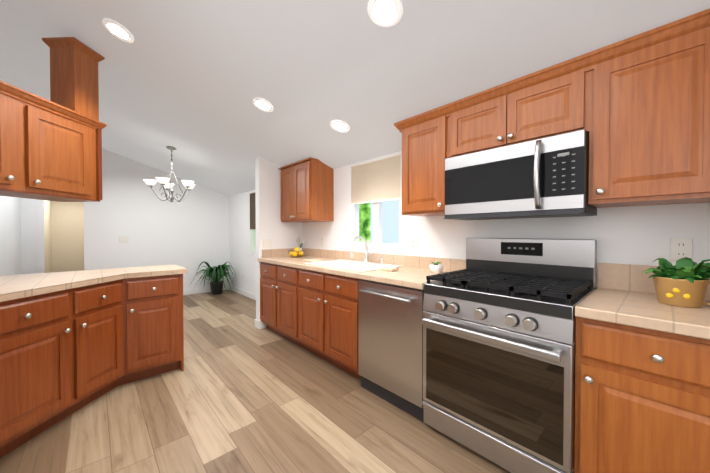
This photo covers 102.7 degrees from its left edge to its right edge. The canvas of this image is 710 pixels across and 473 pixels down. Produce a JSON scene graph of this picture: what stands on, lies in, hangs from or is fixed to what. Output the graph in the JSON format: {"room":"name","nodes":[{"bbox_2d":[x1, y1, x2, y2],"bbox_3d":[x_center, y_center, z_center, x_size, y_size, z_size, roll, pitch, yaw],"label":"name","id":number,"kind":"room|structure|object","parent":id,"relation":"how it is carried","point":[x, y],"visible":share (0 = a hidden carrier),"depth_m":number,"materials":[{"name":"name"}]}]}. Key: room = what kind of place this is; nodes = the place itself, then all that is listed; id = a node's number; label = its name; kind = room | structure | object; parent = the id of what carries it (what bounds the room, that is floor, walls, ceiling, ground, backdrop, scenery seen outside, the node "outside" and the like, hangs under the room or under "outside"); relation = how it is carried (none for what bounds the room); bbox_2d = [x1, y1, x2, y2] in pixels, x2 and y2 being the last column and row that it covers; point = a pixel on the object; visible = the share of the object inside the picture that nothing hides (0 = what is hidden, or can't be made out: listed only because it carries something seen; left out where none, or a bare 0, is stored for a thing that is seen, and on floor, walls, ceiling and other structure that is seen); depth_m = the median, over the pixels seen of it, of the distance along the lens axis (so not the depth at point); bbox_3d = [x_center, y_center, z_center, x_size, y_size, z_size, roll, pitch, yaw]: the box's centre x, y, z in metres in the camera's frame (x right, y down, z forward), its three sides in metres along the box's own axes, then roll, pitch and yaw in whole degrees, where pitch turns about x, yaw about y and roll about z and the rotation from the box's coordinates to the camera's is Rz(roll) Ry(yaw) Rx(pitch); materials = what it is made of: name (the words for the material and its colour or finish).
{"room":"kitchen","nodes":[
{"label":"kitchen","id":0,"kind":"room"},
{"bbox_2d":[0,196,20,275],"bbox_3d":[-3.948,-0.422,2.398,0.120,3.250,11.120,-1,1,-43],"label":"wall","id":1,"kind":"structure","parent":0,"point":[10,236],"depth_m":5.63,"materials":[{"name":"white paint"}]},
{"bbox_2d":[20,198,83,273],"bbox_3d":[-8.163,-0.494,8.031,1.300,3.250,3.120,-1,1,-43],"label":"wall","id":2,"kind":"structure","parent":0,"point":[63,236],"depth_m":8.89,"materials":[{"name":"white paint"}]},
{"bbox_2d":[35,199,43,272],"bbox_3d":[-7.174,0.067,6.816,1.098,2.160,0.017,-1,1,-43],"label":"door frame","id":3,"kind":"structure","parent":2,"relation":"attached to","point":[39,235],"depth_m":6.62,"materials":[{"name":"white wood"}]},
{"bbox_2d":[84,202,95,269],"bbox_3d":[-5.564,-0.467,5.958,0.120,3.250,3.450,-1,1,-43],"label":"wall","id":4,"kind":"structure","parent":0,"point":[89,207],"depth_m":4.70,"materials":[{"name":"white paint"}]},
{"bbox_2d":[96,149,229,289],"bbox_3d":[-3.536,-0.462,5.561,2.270,3.250,0.120,-1,1,-43],"label":"wall","id":5,"kind":"structure","parent":0,"point":[190,232],"depth_m":5.31,"materials":[{"name":"white paint"}]},
{"bbox_2d":[120,236,127,242],"bbox_3d":[-4.062,0.050,4.995,0.120,0.115,0.010,-1,1,-43],"label":"light switch","id":6,"kind":"object","parent":5,"relation":"attached to","point":[123,239],"visible":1,"depth_m":4.99,"materials":[{"name":"white plastic"}]},
{"bbox_2d":[183,285,228,294],"bbox_3d":[-3.596,1.115,5.432,2.280,0.100,0.015,-1,1,-43],"label":"baseboard","id":7,"kind":"structure","parent":5,"relation":"attached to","point":[227,287],"depth_m":5.81,"materials":[{"name":"white wood"}]},
{"bbox_2d":[0,289,510,472],"bbox_3d":[-3.627,1.214,4.670,4.000,0.080,14.400,-1,1,-43],"label":"floor","id":8,"kind":"structure","parent":0,"point":[240,393],"depth_m":1.84,"materials":[{"name":"brown wood"}]},
{"bbox_2d":[0,289,75,457],"bbox_3d":[-2.167,0.777,1.605,0.792,0.872,0.792,-1,1,-43],"label":"base cabinet","id":9,"kind":"object","parent":8,"relation":"on","point":[64,354],"depth_m":1.64,"materials":[{"name":"brown wood"}]},
{"bbox_2d":[0,264,187,301],"bbox_3d":[-1.844,0.316,1.834,1.462,0.040,1.511,-1,1,-43],"label":"countertop","id":10,"kind":"structure","parent":9,"relation":"on","point":[12,287],"depth_m":2.03,"materials":[{"name":"tile"}]},
{"bbox_2d":[72,278,127,410],"bbox_3d":[-2.147,0.771,2.065,0.707,0.872,0.707,-1,1,-43],"label":"base cabinet","id":11,"kind":"object","parent":8,"relation":"on","point":[99,311],"depth_m":2.04,"materials":[{"name":"brown wood"}]},
{"bbox_2d":[128,274,183,382],"bbox_3d":[-1.828,0.775,2.514,0.465,0.852,0.511,-1,1,-43],"label":"base cabinet","id":12,"kind":"object","parent":8,"relation":"on","point":[155,303],"depth_m":2.39,"materials":[{"name":"brown wood"}]},
{"bbox_2d":[190,261,235,294],"bbox_3d":[-2.797,0.817,5.625,0.797,0.690,0.720,-1,1,-43],"label":"potted fern","id":13,"kind":"object","parent":8,"relation":"on","point":[215,274],"visible":1,"depth_m":5.63,"materials":[{"name":"green plant"}]},
{"bbox_2d":[260,262,343,343],"bbox_3d":[-0.683,0.763,3.501,0.620,0.852,0.927,-1,1,-43],"label":"base cabinet","id":14,"kind":"object","parent":8,"relation":"on","point":[277,282],"depth_m":3.21,"materials":[{"name":"brown wood"}]},
{"bbox_2d":[258,248,709,339],"bbox_3d":[0.262,0.237,2.457,0.647,0.189,3.737,-1,1,-43],"label":"countertop","id":15,"kind":"structure","parent":14,"relation":"on","point":[623,294],"depth_m":1.54,"materials":[{"name":"tile"}]},
{"bbox_2d":[288,247,305,257],"bbox_3d":[-0.758,0.204,3.708,0.236,0.134,0.236,-1,1,-43],"label":"fruit bowl","id":16,"kind":"object","parent":15,"relation":"on","point":[295,252],"visible":1,"depth_m":3.67,"materials":[{"name":"yellow food"}]},
{"bbox_2d":[296,236,304,251],"bbox_3d":[-0.745,0.131,3.912,0.117,0.274,0.120,-1,1,-43],"label":"decor","id":17,"kind":"object","parent":15,"relation":"on","point":[301,241],"visible":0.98,"depth_m":3.89,"materials":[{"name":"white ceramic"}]},
{"bbox_2d":[304,259,321,261],"bbox_3d":[-0.473,0.267,3.170,0.130,0.022,0.180,-1,1,-43],"label":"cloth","id":18,"kind":"object","parent":15,"relation":"on","point":[311,260],"visible":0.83,"depth_m":3.13,"materials":[{"name":"beige fabric"}]},
{"bbox_2d":[305,259,402,271],"bbox_3d":[-0.033,0.367,2.801,0.533,0.192,0.856,-1,1,-43],"label":"sink","id":19,"kind":"object","parent":15,"relation":"in","point":[354,265],"visible":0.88,"depth_m":2.85,"materials":[{"name":"white ceramic"}]},
{"bbox_2d":[349,236,373,262],"bbox_3d":[0.073,0.132,2.840,0.261,0.276,0.141,-1,1,-43],"label":"faucet","id":20,"kind":"object","parent":15,"relation":"on","point":[366,258],"visible":1,"depth_m":2.90,"materials":[{"name":"silver metal"}]},
{"bbox_2d":[381,266,398,271],"bbox_3d":[0.294,0.274,2.394,0.090,0.028,0.120,-1,1,-43],"label":"sponge","id":21,"kind":"object","parent":15,"relation":"on","point":[390,269],"visible":0.98,"depth_m":2.36,"materials":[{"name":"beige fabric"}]},
{"bbox_2d":[429,262,442,272],"bbox_3d":[0.654,0.246,2.291,0.110,0.086,0.108,-1,1,-43],"label":"succulent pot","id":22,"kind":"object","parent":15,"relation":"on","point":[436,267],"visible":1,"depth_m":2.25,"materials":[{"name":"white ceramic"}]},
{"bbox_2d":[643,257,709,307],"bbox_3d":[1.452,0.198,1.267,0.214,0.209,0.245,-1,1,-43],"label":"planter","id":23,"kind":"object","parent":15,"relation":"on","point":[684,282],"visible":1,"depth_m":1.22,"materials":[{"name":"ceramic"}]},
{"bbox_2d":[296,278,360,378],"bbox_3d":[-0.056,0.848,2.819,0.620,0.699,0.927,-1,1,-43],"label":"base cabinet","id":24,"kind":"object","parent":8,"relation":"on","point":[315,312],"depth_m":2.55,"materials":[{"name":"brown wood"}]},
{"bbox_2d":[358,279,424,421],"bbox_3d":[0.431,0.775,2.222,0.652,0.862,0.602,-1,1,-43],"label":"dishwasher","id":25,"kind":"object","parent":8,"relation":"on","point":[390,346],"visible":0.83,"depth_m":2.00,"materials":[{"name":"grey metal"}]},
{"bbox_2d":[422,238,596,472],"bbox_3d":[0.900,0.615,1.713,0.702,1.195,0.762,-1,1,-43],"label":"range","id":26,"kind":"object","parent":8,"relation":"on","point":[499,332],"visible":0.98,"depth_m":1.50,"materials":[{"name":"silver metal"}]},
{"bbox_2d":[574,317,709,472],"bbox_3d":[1.350,0.781,1.266,0.652,0.873,0.500,-1,1,-43],"label":"base cabinet","id":27,"kind":"object","parent":8,"relation":"on","point":[642,400],"visible":0.98,"depth_m":1.10,"materials":[{"name":"brown wood"}]},
{"bbox_2d":[255,156,300,320],"bbox_3d":[-1.034,-0.441,3.881,0.620,3.250,0.120,-1,1,-43],"label":"wall","id":28,"kind":"structure","parent":0,"point":[276,230],"depth_m":3.72,"materials":[{"name":"white paint"}]},
{"bbox_2d":[254,319,265,328],"bbox_3d":[-1.040,1.134,3.896,0.633,0.100,0.148,-1,1,-43],"label":"baseboard","id":29,"kind":"structure","parent":28,"relation":"attached to","point":[259,324],"depth_m":3.67,"materials":[{"name":"white wood"}]},
{"bbox_2d":[0,0,709,196],"bbox_3d":[-2.578,-1.408,3.495,4.000,1.340,11.300,-1,1,-43],"label":"ceiling","id":30,"kind":"structure","parent":0,"point":[189,80],"depth_m":1.98,"materials":[{"name":"grey paint"}]},
{"bbox_2d":[42,37,104,120],"bbox_3d":[-2.179,-1.194,2.213,0.246,0.542,0.246,0,1,2],"label":"post","id":31,"kind":"object","parent":30,"relation":"attached to","point":[74,61],"visible":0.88,"depth_m":2.12,"materials":[{"name":"brown wood"}]},
{"bbox_2d":[0,80,106,201],"bbox_3d":[-2.240,-0.596,1.795,0.380,0.639,1.117,0,1,2],"label":"upper cabinet","id":32,"kind":"object","parent":31,"relation":"hanging from","point":[50,151],"visible":1,"depth_m":1.92,"materials":[{"name":"brown wood"}]},
{"bbox_2d":[102,18,133,42],"bbox_3d":[-1.658,-1.439,1.990,0.174,0.061,0.180,-1,1,-43],"label":"recessed light","id":33,"kind":"object","parent":30,"relation":"in","point":[118,30],"visible":1,"depth_m":1.98,"materials":[{"name":"white"}]},
{"bbox_2d":[143,146,194,201],"bbox_3d":[-2.608,-0.870,4.033,0.647,0.774,0.629,-1,1,-43],"label":"chandelier","id":34,"kind":"object","parent":30,"relation":"hanging from","point":[189,185],"visible":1,"depth_m":3.97,"materials":[{"name":"silver metal"}]},
{"bbox_2d":[253,98,273,111],"bbox_3d":[-0.802,-1.148,2.482,0.174,0.061,0.180,-1,1,-43],"label":"recessed light","id":35,"kind":"object","parent":30,"relation":"in","point":[263,104],"visible":1,"depth_m":2.47,"materials":[{"name":"white"}]},
{"bbox_2d":[330,120,349,132],"bbox_3d":[-0.135,-0.984,2.541,0.174,0.061,0.180,-1,1,-43],"label":"recessed light","id":36,"kind":"object","parent":30,"relation":"in","point":[340,126],"visible":1,"depth_m":2.53,"materials":[{"name":"white"}]},
{"bbox_2d":[367,0,402,27],"bbox_3d":[0.151,-1.137,1.430,0.174,0.061,0.180,-1,1,-43],"label":"recessed light","id":37,"kind":"object","parent":30,"relation":"in","point":[385,13],"visible":1,"depth_m":1.44,"materials":[{"name":"white"}]},
{"bbox_2d":[229,151,709,294],"bbox_3d":[-0.189,-0.436,3.510,0.120,3.250,7.670,-1,1,-43],"label":"wall","id":38,"kind":"structure","parent":0,"point":[637,235],"depth_m":2.07,"materials":[{"name":"white paint"}]},
{"bbox_2d":[229,285,255,299],"bbox_3d":[-1.807,1.118,5.190,0.013,0.100,2.793,-1,1,-43],"label":"baseboard","id":39,"kind":"structure","parent":38,"relation":"attached to","point":[235,289],"depth_m":5.61,"materials":[{"name":"white wood"}]},
{"bbox_2d":[249,229,255,254],"bbox_3d":[-1.667,-0.236,5.095,0.115,1.150,0.920,-1,1,-43],"label":"dining room window","id":40,"kind":"structure","parent":38,"relation":"in","point":[253,240],"depth_m":5.41,"materials":[{"name":"white"}]},
{"bbox_2d":[250,193,255,228],"bbox_3d":[-1.691,-0.469,5.070,0.013,0.677,0.890,-1,1,-43],"label":"window blind","id":41,"kind":"object","parent":38,"relation":"attached to","point":[252,213],"visible":0.36,"depth_m":5.30,"materials":[{"name":"brown"}]},
{"bbox_2d":[278,157,333,222],"bbox_3d":[-0.646,-0.551,3.638,0.377,0.718,0.744,-1,1,-43],"label":"upper cabinet","id":42,"kind":"object","parent":38,"relation":"attached to","point":[307,189],"visible":0.98,"depth_m":3.42,"materials":[{"name":"brown wood"}]},
{"bbox_2d":[349,200,400,249],"bbox_3d":[0.228,-0.340,3.032,0.115,0.930,0.740,-1,1,-43],"label":"kitchen window","id":43,"kind":"structure","parent":38,"relation":"in","point":[377,225],"depth_m":3.03,"materials":[{"name":"white"}]},
{"bbox_2d":[351,154,400,204],"bbox_3d":[0.203,-0.582,3.006,0.015,0.441,0.710,-1,1,-43],"label":"window blind","id":44,"kind":"object","parent":38,"relation":"attached to","point":[378,180],"visible":0.9,"depth_m":2.97,"materials":[{"name":"beige fabric"}]},
{"bbox_2d":[410,238,416,249],"bbox_3d":[0.538,0.070,2.630,0.008,0.115,0.075,-1,1,-43],"label":"outlet","id":45,"kind":"object","parent":38,"relation":"attached to","point":[413,243],"visible":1,"depth_m":2.62,"materials":[{"name":"white plastic"}]},
{"bbox_2d":[398,108,449,216],"bbox_3d":[0.634,-0.525,2.262,0.345,0.700,0.421,-1,1,-43],"label":"upper cabinet","id":46,"kind":"object","parent":38,"relation":"attached to","point":[426,141],"depth_m":2.13,"materials":[{"name":"brown wood"}]},
{"bbox_2d":[450,60,593,156],"bbox_3d":[1.037,-0.704,1.822,0.345,0.330,0.769,-1,1,-43],"label":"upper cabinet","id":47,"kind":"object","parent":38,"relation":"attached to","point":[555,103],"depth_m":1.62,"materials":[{"name":"brown wood"}]},
{"bbox_2d":[444,129,596,219],"bbox_3d":[0.993,-0.326,1.786,0.465,0.416,0.758,-1,1,-43],"label":"microwave","id":48,"kind":"object","parent":47,"relation":"attached to","point":[546,177],"visible":1,"depth_m":1.60,"materials":[{"name":"grey metal"}]},
{"bbox_2d":[588,16,709,207],"bbox_3d":[1.447,-0.514,1.378,0.345,0.700,0.444,-1,1,-43],"label":"upper cabinet","id":49,"kind":"object","parent":38,"relation":"attached to","point":[636,108],"depth_m":1.26,"materials":[{"name":"brown wood"}]},
{"bbox_2d":[670,238,692,260],"bbox_3d":[1.641,0.066,1.430,0.008,0.115,0.075,-1,1,-43],"label":"outlet","id":50,"kind":"object","parent":38,"relation":"attached to","point":[680,248],"visible":0.81,"depth_m":1.43,"materials":[{"name":"white plastic"}]},
{"label":"outside","id":51,"kind":"structure","parent":0,"visible":0},
{"bbox_2d":[359,200,398,243],"bbox_3d":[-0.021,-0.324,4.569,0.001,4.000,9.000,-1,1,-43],"label":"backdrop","id":52,"kind":"structure","parent":51,"point":[390,221],"depth_m":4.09,"materials":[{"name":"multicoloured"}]}
]}

